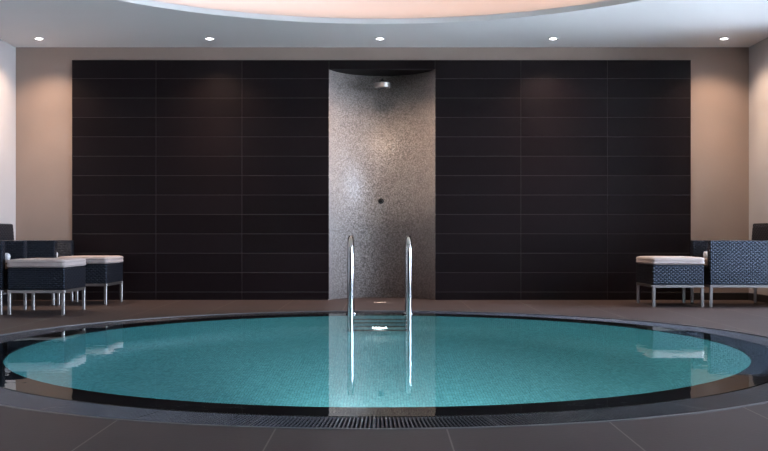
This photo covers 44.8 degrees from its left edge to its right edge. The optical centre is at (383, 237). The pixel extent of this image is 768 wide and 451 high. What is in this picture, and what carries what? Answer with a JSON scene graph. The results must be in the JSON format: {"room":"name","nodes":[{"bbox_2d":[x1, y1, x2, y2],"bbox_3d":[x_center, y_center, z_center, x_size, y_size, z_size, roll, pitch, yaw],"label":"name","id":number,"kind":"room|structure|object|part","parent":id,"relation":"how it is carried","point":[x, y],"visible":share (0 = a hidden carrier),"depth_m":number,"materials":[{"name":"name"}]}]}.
{"room":"indoor spa pool","nodes":[
{"label":"indoor spa pool","id":0,"kind":"room"},
{"bbox_2d":[0,39,15,293],"bbox_3d":[-4.415,-0.755,3.955,0.200,2.960,13.910,0,0,0],"label":"wall","id":1,"kind":"structure","parent":0,"point":[7,51],"depth_m":10.67,"materials":[{"name":"white paint"}]},
{"bbox_2d":[3,293,15,301],"bbox_3d":[-4.308,0.682,3.948,0.014,0.085,13.896,0,0,0],"label":"baseboard","id":2,"kind":"structure","parent":1,"relation":"attached to","point":[13,294],"depth_m":10.61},
{"bbox_2d":[16,47,748,292],"bbox_3d":[-0.020,-0.755,11.265,8.990,2.960,0.710,0,0,0],"label":"wall","id":3,"kind":"structure","parent":0,"point":[719,75],"depth_m":10.91,"materials":[{"name":"beige paint"}]},
{"bbox_2d":[16,293,69,299],"bbox_3d":[-3.982,0.682,10.903,0.665,0.085,0.014,0,0,0],"label":"baseboard","id":4,"kind":"structure","parent":3,"relation":"attached to","point":[19,296],"depth_m":10.90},
{"bbox_2d":[72,60,328,299],"bbox_3d":[-2.147,-0.678,10.900,3.007,2.807,0.020,0,0,0],"label":"wall panel","id":5,"kind":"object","parent":3,"relation":"attached to","point":[209,179],"depth_m":10.89,"materials":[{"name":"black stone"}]},
{"bbox_2d":[328,69,435,299],"bbox_3d":[-0.023,-0.625,11.131,1.263,2.700,0.482,0,0,0],"label":"wall niche","id":6,"kind":"object","parent":3,"relation":"in","point":[382,141],"visible":0.98,"depth_m":11.28,"materials":[{"name":"tile"}]},
{"bbox_2d":[374,78,389,88],"bbox_3d":[-0.022,-1.856,11.180,0.188,0.146,0.348,0,0,0],"label":"shower","id":7,"kind":"object","parent":6,"relation":"attached to","point":[382,84],"visible":1,"depth_m":11.04,"materials":[{"name":"silver metal"}]},
{"bbox_2d":[329,60,434,68],"bbox_3d":[-0.023,-2.029,10.900,1.240,0.107,0.020,0,0,0],"label":"trim","id":8,"kind":"structure","parent":3,"relation":"attached to","point":[333,64],"depth_m":10.89,"materials":[{"name":"black stone"}]},
{"bbox_2d":[330,69,433,75],"bbox_3d":[-0.023,-1.984,11.141,1.240,0.018,0.470,0,0,0],"label":"ceiling","id":9,"kind":"structure","parent":3,"relation":"attached to","point":[365,72],"depth_m":11.04,"materials":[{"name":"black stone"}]},
{"bbox_2d":[435,60,690,299],"bbox_3d":[2.094,-0.678,10.900,2.993,2.807,0.020,0,0,0],"label":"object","id":10,"kind":"structure","parent":3,"relation":"attached to","point":[552,178],"depth_m":10.89,"materials":[{"name":"black tile"}]},
{"bbox_2d":[694,293,747,299],"bbox_3d":[3.933,0.682,10.903,0.685,0.085,0.014,0,0,0],"label":"baseboard","id":11,"kind":"structure","parent":3,"relation":"attached to","point":[716,296],"depth_m":10.90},
{"bbox_2d":[0,297,767,450],"bbox_3d":[-0.020,0.785,4.210,8.990,0.120,14.820,0,0,0],"label":"floor","id":12,"kind":"structure","parent":0,"point":[744,428],"depth_m":3.58,"materials":[{"name":"tile"}]},
{"bbox_2d":[0,240,26,314],"bbox_3d":[-3.984,0.282,9.085,0.768,0.885,0.630,0,0,0],"label":"wicker armchair","id":13,"kind":"object","parent":12,"relation":"on","point":[17,249],"visible":0.46,"depth_m":9.31,"materials":[{"name":"wicker"}]},
{"bbox_3d":[-3.616,0.623,8.786,0.029,0.205,0.029,0,0,0],"label":"leg","id":14,"kind":"part","parent":13,"relation":"part of","materials":[{"name":"metal"}]},
{"bbox_3d":[-3.967,0.259,8.812,0.735,0.467,0.085,0,0,0],"label":"arm","id":15,"kind":"part","parent":13,"relation":"part of","materials":[{"name":"black wicker"}]},
{"bbox_3d":[-3.924,0.399,9.085,0.623,0.187,0.458,0,0,0],"label":"seat","id":16,"kind":"part","parent":13,"relation":"part of","materials":[{"name":"black wicker"}]},
{"bbox_2d":[5,253,9,259],"bbox_3d":[-3.768,0.180,8.978,0.306,0.072,0.070,0,0,0],"label":"rolled towel","id":17,"kind":"object","parent":13,"relation":"on","point":[7,255],"visible":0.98,"depth_m":8.95,"materials":[{"name":"white fabric"}]},
{"bbox_3d":[-3.967,0.259,9.357,0.735,0.467,0.085,0,0,0],"label":"arm","id":18,"kind":"part","parent":13,"relation":"part of","materials":[{"name":"black wicker"}]},
{"bbox_3d":[-3.616,0.623,9.384,0.029,0.205,0.029,0,0,0],"label":"leg","id":19,"kind":"part","parent":13,"relation":"part of","materials":[{"name":"metal"}]},
{"bbox_2d":[0,224,73,304],"bbox_3d":[-3.939,0.282,10.355,0.768,0.885,0.630,0,0,0],"label":"wicker armchair","id":20,"kind":"object","parent":12,"relation":"on","point":[35,248],"visible":0.18,"depth_m":10.07,"materials":[{"name":"wicker"}]},
{"bbox_3d":[-4.237,0.166,10.355,0.142,0.652,0.458,0,0,0],"label":"backrest","id":21,"kind":"part","parent":20,"relation":"part of","materials":[{"name":"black wicker"}]},
{"bbox_3d":[-3.922,0.259,10.082,0.735,0.467,0.085,0,0,0],"label":"arm","id":22,"kind":"part","parent":20,"relation":"part of","materials":[{"name":"black wicker"}]},
{"bbox_3d":[-3.571,0.623,10.056,0.029,0.205,0.029,0,0,0],"label":"leg","id":23,"kind":"part","parent":20,"relation":"part of","materials":[{"name":"metal"}]},
{"bbox_3d":[-3.922,0.259,10.627,0.735,0.467,0.085,0,0,0],"label":"arm","id":24,"kind":"part","parent":20,"relation":"part of","materials":[{"name":"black wicker"}]},
{"bbox_3d":[-3.571,0.623,10.654,0.029,0.205,0.029,0,0,0],"label":"leg","id":25,"kind":"part","parent":20,"relation":"part of","materials":[{"name":"metal"}]},
{"bbox_2d":[7,258,85,314],"bbox_3d":[-3.280,0.460,9.085,0.563,0.530,0.653,0,0,0],"label":"wicker ottoman","id":26,"kind":"object","parent":12,"relation":"on","point":[26,275],"visible":1,"depth_m":8.77,"materials":[{"name":"wicker"}]},
{"bbox_3d":[-3.534,0.623,8.786,0.029,0.205,0.029,0,0,0],"label":"leg","id":27,"kind":"part","parent":26,"relation":"part of","materials":[{"name":"metal"}]},
{"bbox_3d":[-3.534,0.623,9.384,0.029,0.205,0.029,0,0,0],"label":"leg","id":28,"kind":"part","parent":26,"relation":"part of","materials":[{"name":"metal"}]},
{"bbox_3d":[-3.280,0.506,9.085,0.540,0.027,0.630,0,0,0],"label":"frame","id":29,"kind":"part","parent":26,"relation":"part of","materials":[{"name":"metal"}]},
{"bbox_2d":[7,258,85,267],"bbox_3d":[-3.280,0.239,9.085,0.552,0.087,0.642,0,0,0],"label":"cushion","id":30,"kind":"object","parent":26,"relation":"on","point":[26,262],"depth_m":8.77,"materials":[{"name":"beige fabric"}]},
{"bbox_3d":[-3.026,0.623,8.786,0.029,0.205,0.029,0,0,0],"label":"leg","id":31,"kind":"part","parent":26,"relation":"part of","materials":[{"name":"metal"}]},
{"bbox_3d":[-3.026,0.623,9.384,0.029,0.205,0.029,0,0,0],"label":"leg","id":32,"kind":"part","parent":26,"relation":"part of","materials":[{"name":"metal"}]},
{"bbox_2d":[57,255,123,304],"bbox_3d":[-3.260,0.460,10.355,0.563,0.530,0.653,0,0,0],"label":"wicker ottoman","id":33,"kind":"object","parent":12,"relation":"on","point":[101,270],"visible":0.66,"depth_m":10.04,"materials":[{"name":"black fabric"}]},
{"bbox_3d":[-3.514,0.623,10.056,0.029,0.205,0.029,0,0,0],"label":"leg","id":34,"kind":"part","parent":33,"relation":"part of","materials":[{"name":"metal"}]},
{"bbox_3d":[-3.514,0.623,10.654,0.029,0.205,0.029,0,0,0],"label":"leg","id":35,"kind":"part","parent":33,"relation":"part of","materials":[{"name":"metal"}]},
{"bbox_2d":[57,255,122,263],"bbox_3d":[-3.260,0.239,10.355,0.552,0.087,0.642,0,0,0],"label":"cushion","id":36,"kind":"object","parent":33,"relation":"on","point":[90,259],"depth_m":10.07,"materials":[{"name":"beige fabric"}]},
{"bbox_3d":[-3.260,0.506,10.355,0.540,0.027,0.630,0,0,0],"label":"frame","id":37,"kind":"part","parent":33,"relation":"part of","materials":[{"name":"metal"}]},
{"bbox_3d":[-3.006,0.623,10.056,0.029,0.205,0.029,0,0,0],"label":"leg","id":38,"kind":"part","parent":33,"relation":"part of","materials":[{"name":"metal"}]},
{"bbox_3d":[-3.006,0.623,10.654,0.029,0.205,0.029,0,0,0],"label":"leg","id":39,"kind":"part","parent":33,"relation":"part of","materials":[{"name":"metal"}]},
{"bbox_2d":[0,310,767,429],"bbox_3d":[-0.040,0.784,6.410,5.782,0.122,5.782,0,0,0],"label":"pool edge","id":40,"kind":"object","parent":12,"relation":"in","point":[757,395],"visible":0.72,"depth_m":3.90,"materials":[{"name":"tile"}]},
{"bbox_2d":[636,256,704,306],"bbox_3d":[3.080,0.460,10.055,0.563,0.530,0.653,0,0,0],"label":"wicker ottoman","id":41,"kind":"object","parent":12,"relation":"on","point":[683,272],"visible":1,"depth_m":9.74,"materials":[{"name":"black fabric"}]},
{"bbox_3d":[2.826,0.623,10.354,0.029,0.205,0.029,0,0,0],"label":"leg","id":42,"kind":"part","parent":41,"relation":"part of","materials":[{"name":"metal"}]},
{"bbox_3d":[2.826,0.623,9.756,0.029,0.205,0.029,0,0,0],"label":"leg","id":43,"kind":"part","parent":41,"relation":"part of","materials":[{"name":"metal"}]},
{"bbox_3d":[3.080,0.506,10.055,0.540,0.027,0.630,0,0,0],"label":"frame","id":44,"kind":"part","parent":41,"relation":"part of","materials":[{"name":"metal"}]},
{"bbox_2d":[636,256,703,264],"bbox_3d":[3.080,0.239,10.055,0.552,0.087,0.642,0,0,0],"label":"cushion","id":45,"kind":"object","parent":41,"relation":"on","point":[641,260],"depth_m":9.74,"materials":[{"name":"beige fabric"}]},
{"bbox_3d":[3.334,0.623,10.354,0.029,0.205,0.029,0,0,0],"label":"leg","id":46,"kind":"part","parent":41,"relation":"part of","materials":[{"name":"metal"}]},
{"bbox_3d":[3.334,0.623,9.756,0.029,0.205,0.029,0,0,0],"label":"leg","id":47,"kind":"part","parent":41,"relation":"part of","materials":[{"name":"metal"}]},
{"bbox_2d":[690,223,767,306],"bbox_3d":[3.794,0.282,10.055,0.768,0.885,0.630,0,0,0],"label":"wicker armchair","id":48,"kind":"object","parent":12,"relation":"on","point":[728,263],"visible":0.87,"depth_m":9.74,"materials":[{"name":"wicker"}]},
{"bbox_3d":[3.426,0.623,10.354,0.029,0.205,0.029,0,0,0],"label":"leg","id":49,"kind":"part","parent":48,"relation":"part of","materials":[{"name":"metal"}]},
{"bbox_3d":[3.777,0.259,10.328,0.735,0.467,0.085,0,0,0],"label":"arm","id":50,"kind":"part","parent":48,"relation":"part of","materials":[{"name":"black wicker"}]},
{"bbox_3d":[3.733,0.399,10.055,0.623,0.187,0.458,0,0,0],"label":"seat","id":51,"kind":"part","parent":48,"relation":"part of","materials":[{"name":"black wicker"}]},
{"bbox_3d":[3.426,0.623,9.756,0.029,0.205,0.029,0,0,0],"label":"leg","id":52,"kind":"part","parent":48,"relation":"part of","materials":[{"name":"metal"}]},
{"bbox_3d":[3.777,0.506,10.055,0.735,0.027,0.630,0,0,0],"label":"frame","id":53,"kind":"part","parent":48,"relation":"part of","materials":[{"name":"metal"}]},
{"bbox_3d":[3.777,0.259,9.783,0.735,0.467,0.085,0,0,0],"label":"arm","id":54,"kind":"part","parent":48,"relation":"part of","materials":[{"name":"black wicker"}]},
{"bbox_3d":[4.129,0.623,10.354,0.029,0.205,0.029,0,0,0],"label":"leg","id":55,"kind":"part","parent":48,"relation":"part of","materials":[{"name":"metal"}]},
{"bbox_3d":[4.092,0.166,10.055,0.142,0.652,0.458,0,0,0],"label":"backrest","id":56,"kind":"part","parent":48,"relation":"part of","materials":[{"name":"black wicker"}]},
{"bbox_3d":[-0.040,1.405,6.410,5.218,1.339,5.218,0,0,0],"label":"swimming pool","id":57,"kind":"object","parent":12,"relation":"in","visible":0},
{"bbox_2d":[346,235,412,316],"bbox_3d":[-0.042,0.959,8.786,0.644,1.973,0.392,0,0,0],"label":"pool ladder","id":58,"kind":"object","parent":57,"relation":"attached to","point":[350,246],"visible":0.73,"depth_m":8.62,"materials":[{"name":"silver metal"}]},
{"bbox_3d":[-0.312,0.959,8.785,0.056,1.973,0.346,0,0,0],"label":"handrail","id":59,"kind":"part","parent":58,"relation":"part of","materials":[{"name":"silver metal"}]},
{"bbox_3d":[0.228,0.959,8.785,0.056,1.973,0.346,0,0,0],"label":"handrail","id":60,"kind":"part","parent":58,"relation":"part of","materials":[{"name":"silver metal"}]},
{"bbox_2d":[0,313,767,417],"bbox_3d":[-0.040,0.744,6.410,5.221,0.030,5.221,0,0,0],"label":"pool water","id":61,"kind":"object","parent":57,"relation":"in","point":[360,365],"visible":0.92,"depth_m":5.41,"materials":[{"name":"teal liquid"}]},
{"bbox_2d":[0,0,767,46],"bbox_3d":[-0.020,-2.263,4.210,8.990,0.055,14.820,0,0,0],"label":"ceiling","id":62,"kind":"structure","parent":0,"point":[61,23],"depth_m":9.88,"materials":[{"name":"paint"}]},
{"bbox_2d":[152,0,607,18],"bbox_3d":[-0.040,-2.451,6.100,7.920,0.317,7.920,0,0,0],"label":"cove","id":63,"kind":"object","parent":62,"relation":"in","point":[361,9],"visible":0.48,"depth_m":9.88,"materials":[{"name":"paint"}]},
{"bbox_2d":[749,38,767,294],"bbox_3d":[4.375,-0.755,3.955,0.200,2.960,13.910,0,0,0],"label":"wall","id":64,"kind":"structure","parent":0,"point":[758,52],"depth_m":10.63,"materials":[{"name":"white paint"}]},
{"bbox_2d":[748,293,767,302],"bbox_3d":[4.268,0.682,3.948,0.014,0.085,13.896,0,0,0],"label":"baseboard","id":65,"kind":"structure","parent":64,"relation":"attached to","point":[760,298],"depth_m":10.57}
]}

